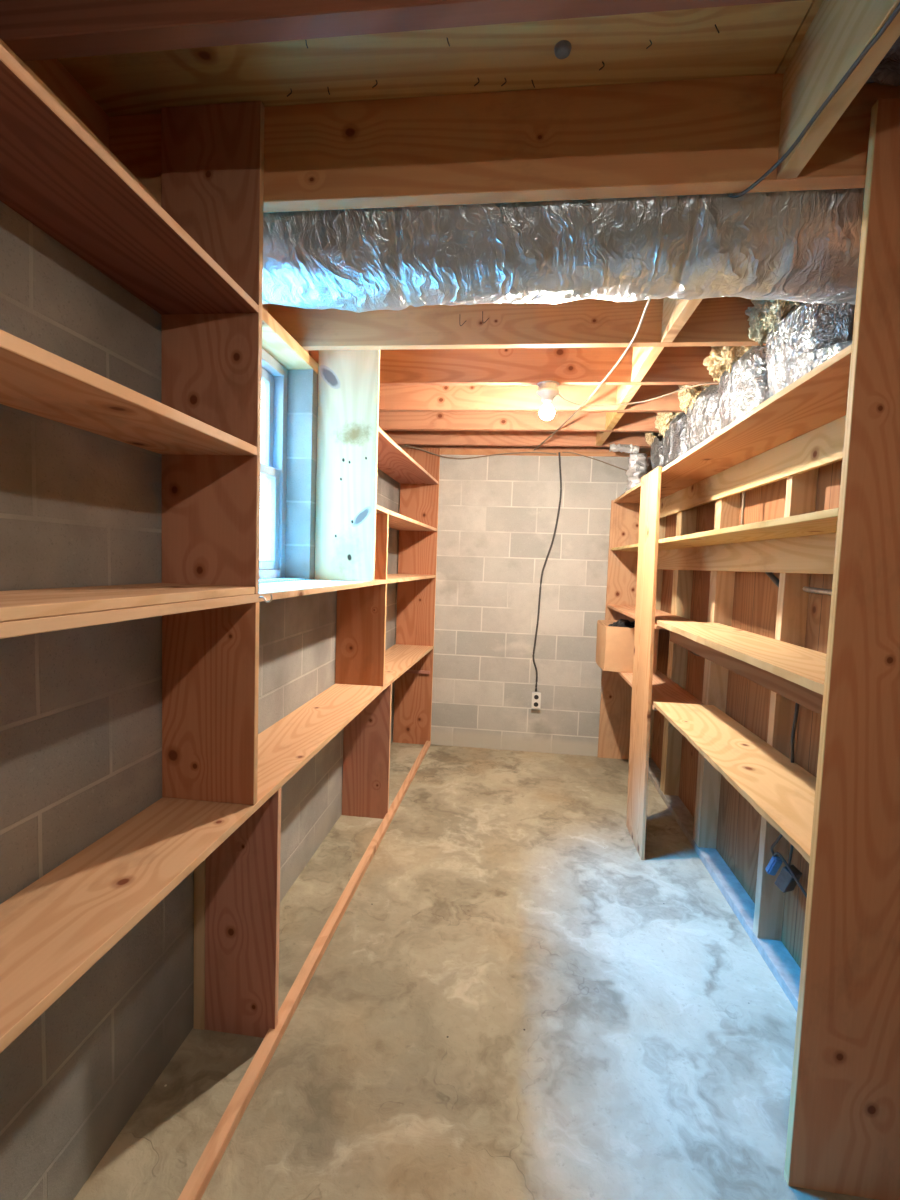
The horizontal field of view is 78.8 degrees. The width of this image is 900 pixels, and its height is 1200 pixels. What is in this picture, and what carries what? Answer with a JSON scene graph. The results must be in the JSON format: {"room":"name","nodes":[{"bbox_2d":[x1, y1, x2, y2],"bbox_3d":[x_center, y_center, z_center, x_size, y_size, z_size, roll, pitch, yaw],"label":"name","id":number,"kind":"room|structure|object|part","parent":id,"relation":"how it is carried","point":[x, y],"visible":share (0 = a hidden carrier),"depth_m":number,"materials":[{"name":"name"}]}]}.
{"room":"basement storage room","nodes":[
{"label":"basement storage room","id":0,"kind":"room"},
{"bbox_2d":[0,201,399,1199],"bbox_3d":[-1.001,0.243,0.714,0.200,2.390,8.150,2,4,7],"label":"wall","id":1,"kind":"structure","parent":0,"point":[81,708],"depth_m":1.29,"materials":[{"name":"concrete"}]},
{"bbox_2d":[0,39,391,439],"bbox_3d":[-0.970,-0.969,0.533,0.200,0.048,7.950,2,4,7],"label":"trim","id":2,"kind":"structure","parent":1,"relation":"attached to","point":[277,342],"depth_m":2.20,"materials":[{"name":"brown wood"}]},
{"bbox_2d":[259,349,304,582],"bbox_3d":[-0.811,-0.556,2.140,0.180,0.973,0.878,2,4,7],"label":"window","id":3,"kind":"structure","parent":1,"relation":"in","point":[274,375],"depth_m":2.51,"materials":[{"name":"plastic"}]},
{"bbox_3d":[-0.872,-0.768,2.133,0.028,0.463,0.786,2,4,7],"label":"sash","id":4,"kind":"part","parent":3,"relation":"part of","materials":[{"name":"plastic"}]},
{"bbox_3d":[-0.853,-0.347,2.158,0.028,0.459,0.786,2,4,7],"label":"sash","id":5,"kind":"part","parent":3,"relation":"part of","materials":[{"name":"plastic"}]},
{"bbox_3d":[-0.861,-0.558,2.145,0.080,0.972,0.878,2,4,7],"label":"frame","id":6,"kind":"part","parent":3,"relation":"part of","materials":[{"name":"plastic"}]},
{"bbox_3d":[-0.788,-0.073,2.167,0.100,0.008,0.876,2,4,7],"label":"sill","id":7,"kind":"part","parent":3,"relation":"part of","materials":[{"name":"plastic"}]},
{"bbox_2d":[0,0,899,447],"bbox_3d":[0.177,-1.076,0.390,2.500,0.265,8.350,2,4,7],"label":"ceiling","id":8,"kind":"structure","parent":0,"point":[367,103],"depth_m":1.32,"materials":[{"name":"brown wood"}]},
{"bbox_2d":[404,444,555,458],"bbox_3d":[0.238,-1.163,4.345,1.196,0.086,0.096,2,4,0],"label":"cable","id":9,"kind":"object","parent":8,"relation":"hanging from","point":[405,444],"visible":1,"depth_m":4.36,"materials":[{"name":"plastic"}]},
{"bbox_2d":[537,380,558,419],"bbox_3d":[0.494,-1.004,2.776,0.114,0.178,0.114,2,4,7],"label":"ceiling lamp","id":10,"kind":"object","parent":8,"relation":"attached to","point":[548,390],"visible":1,"depth_m":2.75,"materials":[{"name":"glass"}]},
{"bbox_3d":[0.492,-0.962,2.779,0.078,0.094,0.078,2,4,7],"label":"bulb","id":11,"kind":"part","parent":10,"relation":"part of","materials":[{"name":"white glass"}]},
{"bbox_2d":[262,188,864,312],"bbox_3d":[0.307,-1.052,1.589,2.065,0.400,0.419,2,4,7],"label":"air duct","id":12,"kind":"object","parent":8,"relation":"attached to","point":[798,246],"visible":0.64,"depth_m":1.47,"materials":[{"name":"metal"}]},
{"bbox_2d":[534,299,650,450],"bbox_3d":[0.704,-1.092,3.031,0.098,0.020,2.520,2,4,0],"label":"cable","id":13,"kind":"object","parent":8,"relation":"attached to","point":[649,300],"visible":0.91,"depth_m":2.49,"materials":[{"name":"white plastic"}]},
{"bbox_2d":[558,382,718,406],"bbox_3d":[0.951,-1.057,2.852,0.770,0.038,0.322,3,4,14],"label":"cable","id":14,"kind":"object","parent":8,"relation":"attached to","point":[709,382],"visible":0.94,"depth_m":2.91,"materials":[{"name":"white plastic"}]},
{"bbox_2d":[727,2,899,197],"bbox_3d":[0.695,-0.956,0.809,0.071,0.041,1.088,2,4,1],"label":"cable","id":15,"kind":"object","parent":8,"relation":"attached to","point":[895,12],"visible":0.95,"depth_m":1.05,"materials":[{"name":"plastic"}]},
{"bbox_2d":[865,36,899,86],"bbox_3d":[1.037,-1.158,1.118,0.293,0.068,0.208,2,4,7],"label":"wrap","id":16,"kind":"object","parent":8,"relation":"attached to","point":[887,72],"visible":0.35,"depth_m":1.20,"materials":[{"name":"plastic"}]},
{"bbox_2d":[74,741,876,1199],"bbox_3d":[0.051,1.548,0.572,2.600,0.120,8.350,2,4,7],"label":"floor","id":17,"kind":"structure","parent":0,"point":[509,1001],"depth_m":1.79,"materials":[{"name":"concrete"}]},
{"bbox_2d":[0,44,439,1199],"bbox_3d":[-0.559,0.021,2.124,0.327,2.672,4.820,2,4,7],"label":"wooden shelving","id":18,"kind":"object","parent":17,"relation":"on","point":[195,258],"visible":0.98,"depth_m":1.46,"materials":[{"name":"brown wood"}]},
{"bbox_3d":[-0.761,0.024,0.621,0.271,0.020,1.748,2,4,7],"label":"shelf","id":19,"kind":"part","parent":18,"relation":"part of","materials":[{"name":"brown wood"}]},
{"bbox_3d":[-0.747,-0.344,0.596,0.273,0.023,1.748,2,4,7],"label":"shelf","id":20,"kind":"part","parent":18,"relation":"part of","materials":[{"name":"brown wood"}]},
{"bbox_3d":[-0.735,-0.706,0.571,0.273,0.020,1.748,2,4,7],"label":"shelf","id":21,"kind":"part","parent":18,"relation":"part of","materials":[{"name":"brown wood"}]},
{"bbox_3d":[-0.579,0.535,2.160,0.320,0.022,4.778,2,4,7],"label":"shelf","id":22,"kind":"part","parent":18,"relation":"part of","materials":[{"name":"brown wood"}]},
{"bbox_3d":[-0.559,-0.050,2.121,0.320,0.022,4.778,2,4,7],"label":"shelf","id":23,"kind":"part","parent":18,"relation":"part of","materials":[{"name":"brown wood"}]},
{"bbox_2d":[259,594,272,602],"bbox_3d":[-0.503,-0.004,1.490,0.043,0.024,0.005,2,4,7],"label":"hook","id":24,"kind":"object","parent":18,"relation":"attached to","point":[270,594],"visible":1,"depth_m":1.49,"materials":[{"name":"metal"}]},
{"bbox_3d":[-0.484,1.338,2.231,0.049,0.036,4.740,2,4,7],"label":"rail","id":25,"kind":"part","parent":18,"relation":"part of","materials":[{"name":"brown wood"}]},
{"bbox_3d":[-0.489,-0.714,2.606,0.293,1.242,0.021,2,4,7],"label":"panel","id":26,"kind":"part","parent":18,"relation":"part of","materials":[{"name":"brown wood"}]},
{"bbox_3d":[-0.373,-0.517,3.548,0.320,0.022,1.846,2,4,7],"label":"shelf","id":27,"kind":"part","parent":18,"relation":"part of","materials":[{"name":"brown wood"}]},
{"bbox_3d":[-0.360,-0.893,3.523,0.320,0.020,1.846,2,4,7],"label":"shelf","id":28,"kind":"part","parent":18,"relation":"part of","materials":[{"name":"red wood"}]},
{"bbox_2d":[597,98,899,1199],"bbox_3d":[1.209,0.094,2.793,0.320,2.560,3.088,2,4,7],"label":"wooden shelving","id":29,"kind":"object","parent":17,"relation":"on","point":[843,1133],"visible":0.98,"depth_m":1.33,"materials":[{"name":"brown wood"}]},
{"bbox_2d":[596,620,658,673],"bbox_3d":[1.248,0.325,3.940,0.376,0.315,0.458,2,4,7],"label":"cardboard box","id":30,"kind":"object","parent":29,"relation":"on","point":[614,645],"visible":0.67,"depth_m":3.74,"materials":[{"name":"brown cardboard"}]},
{"bbox_2d":[608,619,634,627],"bbox_3d":[1.266,0.260,3.933,0.300,0.249,0.350,2,4,7],"label":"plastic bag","id":31,"kind":"object","parent":30,"relation":"in","point":[621,622],"visible":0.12,"depth_m":3.87,"materials":[{"name":"black plastic"}]},
{"bbox_2d":[609,444,648,492],"bbox_3d":[1.319,-0.961,4.038,0.290,0.376,0.168,2,4,7],"label":"insulation","id":32,"kind":"object","parent":29,"relation":"on","point":[638,464],"visible":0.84,"depth_m":3.99,"materials":[{"name":"metal"}]},
{"bbox_3d":[1.305,0.099,3.562,0.302,0.020,1.501,2,4,7],"label":"shelf","id":33,"kind":"part","parent":29,"relation":"part of","materials":[{"name":"brown wood"}]},
{"bbox_2d":[644,432,665,469],"bbox_3d":[1.483,-1.047,3.782,0.268,0.600,0.254,2,4,3],"label":"insulation batt","id":34,"kind":"object","parent":29,"relation":"on","point":[655,439],"visible":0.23,"depth_m":3.73,"materials":[{"name":"metal"}]},
{"bbox_3d":[1.293,0.521,3.580,0.294,0.020,1.522,2,4,7],"label":"shelf","id":35,"kind":"part","parent":29,"relation":"part of","materials":[{"name":"brown wood"}]},
{"bbox_2d":[655,412,688,465],"bbox_3d":[1.442,-1.019,3.408,0.274,0.592,0.455,2,4,7],"label":"insulation batt","id":36,"kind":"object","parent":29,"relation":"on","point":[672,425],"visible":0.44,"depth_m":3.34,"materials":[{"name":"metal"}]},
{"bbox_2d":[678,385,722,449],"bbox_3d":[1.382,-0.986,2.931,0.287,0.586,0.463,3,4,11],"label":"insulation batt","id":37,"kind":"object","parent":29,"relation":"on","point":[700,403],"visible":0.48,"depth_m":2.85,"materials":[{"name":"metal"}]},
{"bbox_3d":[1.231,-0.295,2.767,0.298,0.020,3.044,2,4,7],"label":"shelf","id":38,"kind":"part","parent":29,"relation":"part of","materials":[{"name":"brown wood"}]},
{"bbox_3d":[1.244,-0.666,2.742,0.298,0.020,3.044,2,4,7],"label":"shelf","id":39,"kind":"part","parent":29,"relation":"part of","materials":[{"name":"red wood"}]},
{"bbox_3d":[1.112,0.592,2.069,0.300,0.022,1.520,2,4,7],"label":"shelf","id":40,"kind":"part","parent":29,"relation":"part of","materials":[{"name":"brown wood"}]},
{"bbox_2d":[703,346,769,427],"bbox_3d":[1.318,-0.953,2.446,0.285,0.581,0.459,2,4,7],"label":"insulation batt","id":41,"kind":"object","parent":29,"relation":"on","point":[741,372],"visible":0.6,"depth_m":2.37,"materials":[{"name":"metal"}]},
{"bbox_3d":[1.127,0.172,2.051,0.300,0.026,1.541,2,4,7],"label":"shelf","id":42,"kind":"part","parent":29,"relation":"part of","materials":[{"name":"brown wood"}]},
{"bbox_2d":[741,492,744,524],"bbox_3d":[1.374,-0.462,2.562,0.014,0.330,0.012,2,4,7],"label":"wire","id":43,"kind":"object","parent":29,"relation":"attached to","point":[743,495],"visible":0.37,"depth_m":2.56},
{"bbox_2d":[790,703,798,762],"bbox_3d":[1.287,0.423,2.032,0.018,0.330,0.156,5,5,36],"label":"wire","id":44,"kind":"object","parent":29,"relation":"on","point":[796,704],"visible":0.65,"depth_m":2.00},
{"bbox_2d":[745,299,853,396],"bbox_3d":[1.259,-0.924,1.901,0.273,0.592,0.580,2,4,7],"label":"insulation batt","id":45,"kind":"object","parent":29,"relation":"on","point":[798,337],"visible":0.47,"depth_m":1.88,"materials":[{"name":"metal"}]},
{"bbox_2d":[392,455,652,755],"bbox_3d":[0.708,0.045,4.510,2.300,2.390,0.200,2,4,7],"label":"wall","id":46,"kind":"structure","parent":0,"point":[497,514],"depth_m":4.42,"materials":[{"name":"concrete"}]},
{"bbox_2d":[531,692,540,709],"bbox_3d":[0.697,0.816,4.436,0.072,0.138,0.044,2,4,7],"label":"wall outlet","id":47,"kind":"object","parent":46,"relation":"attached to","point":[536,696],"visible":1,"depth_m":4.42,"materials":[{"name":"plastic"}]},
{"bbox_2d":[440,449,650,456],"bbox_3d":[0.590,-1.176,4.417,1.985,0.046,0.139,2,4,7],"label":"trim","id":48,"kind":"structure","parent":46,"relation":"attached to","point":[599,453],"depth_m":4.33,"materials":[{"name":"brown wood"}]},
{"bbox_2d":[532,452,561,691],"bbox_3d":[0.775,-0.209,4.370,0.172,1.912,0.029,2,4,7],"label":"cord","id":49,"kind":"object","parent":46,"relation":"attached to","point":[558,452],"visible":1,"depth_m":4.37,"materials":[{"name":"black rubber"}]},
{"bbox_2d":[562,452,626,470],"bbox_3d":[1.135,-1.077,4.267,0.518,0.148,0.008,2,4,7],"label":"cable","id":50,"kind":"object","parent":46,"relation":"attached to","point":[562,452],"visible":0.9,"depth_m":4.26,"materials":[{"name":"plastic"}]},
{"bbox_2d":[648,305,854,1011],"bbox_3d":[1.140,0.316,0.364,0.125,2.440,7.950,2,4,7],"label":"wall","id":51,"kind":"structure","parent":0,"point":[732,840],"depth_m":2.61,"materials":[{"name":"brown wood"}]},
{"bbox_2d":[23,59,650,450],"bbox_3d":[0.146,0.149,0.572,2.500,2.675,8.150,2,4,7],"label":"trim","id":52,"kind":"structure","parent":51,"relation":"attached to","point":[52,73],"depth_m":1.38,"materials":[{"name":"brown wood"}]},
{"bbox_3d":[1.083,1.512,0.447,0.095,0.040,7.950,2,4,7],"label":"plate","id":53,"kind":"part","parent":51,"relation":"part of","materials":[{"name":"brown wood"}]},
{"bbox_2d":[765,572,778,587],"bbox_3d":[1.404,-0.101,2.369,0.025,0.200,0.411,2,4,7],"label":"wire","id":54,"kind":"object","parent":51,"relation":"attached to","point":[770,575],"visible":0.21,"depth_m":2.37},
{"bbox_2d":[766,834,806,898],"bbox_3d":[1.292,0.881,1.971,0.075,0.494,0.339,2,4,-7],"label":"junction box","id":55,"kind":"object","parent":51,"relation":"attached to","point":[789,876],"visible":0.66,"depth_m":2.06,"materials":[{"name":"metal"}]},
{"bbox_2d":[766,856,782,875],"bbox_3d":[1.255,1.028,2.121,0.046,0.084,0.047,2,4,7],"label":"receptacle","id":56,"kind":"object","parent":55,"relation":"attached to","point":[773,866],"depth_m":2.11,"materials":[{"name":"blue plastic"}]},
{"bbox_2d":[802,586,831,594],"bbox_3d":[1.320,-0.021,1.828,0.032,0.030,0.603,3,4,9],"label":"conduit","id":57,"kind":"object","parent":51,"relation":"attached to","point":[806,589],"visible":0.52,"depth_m":1.99,"materials":[{"name":"metal"}]}
]}

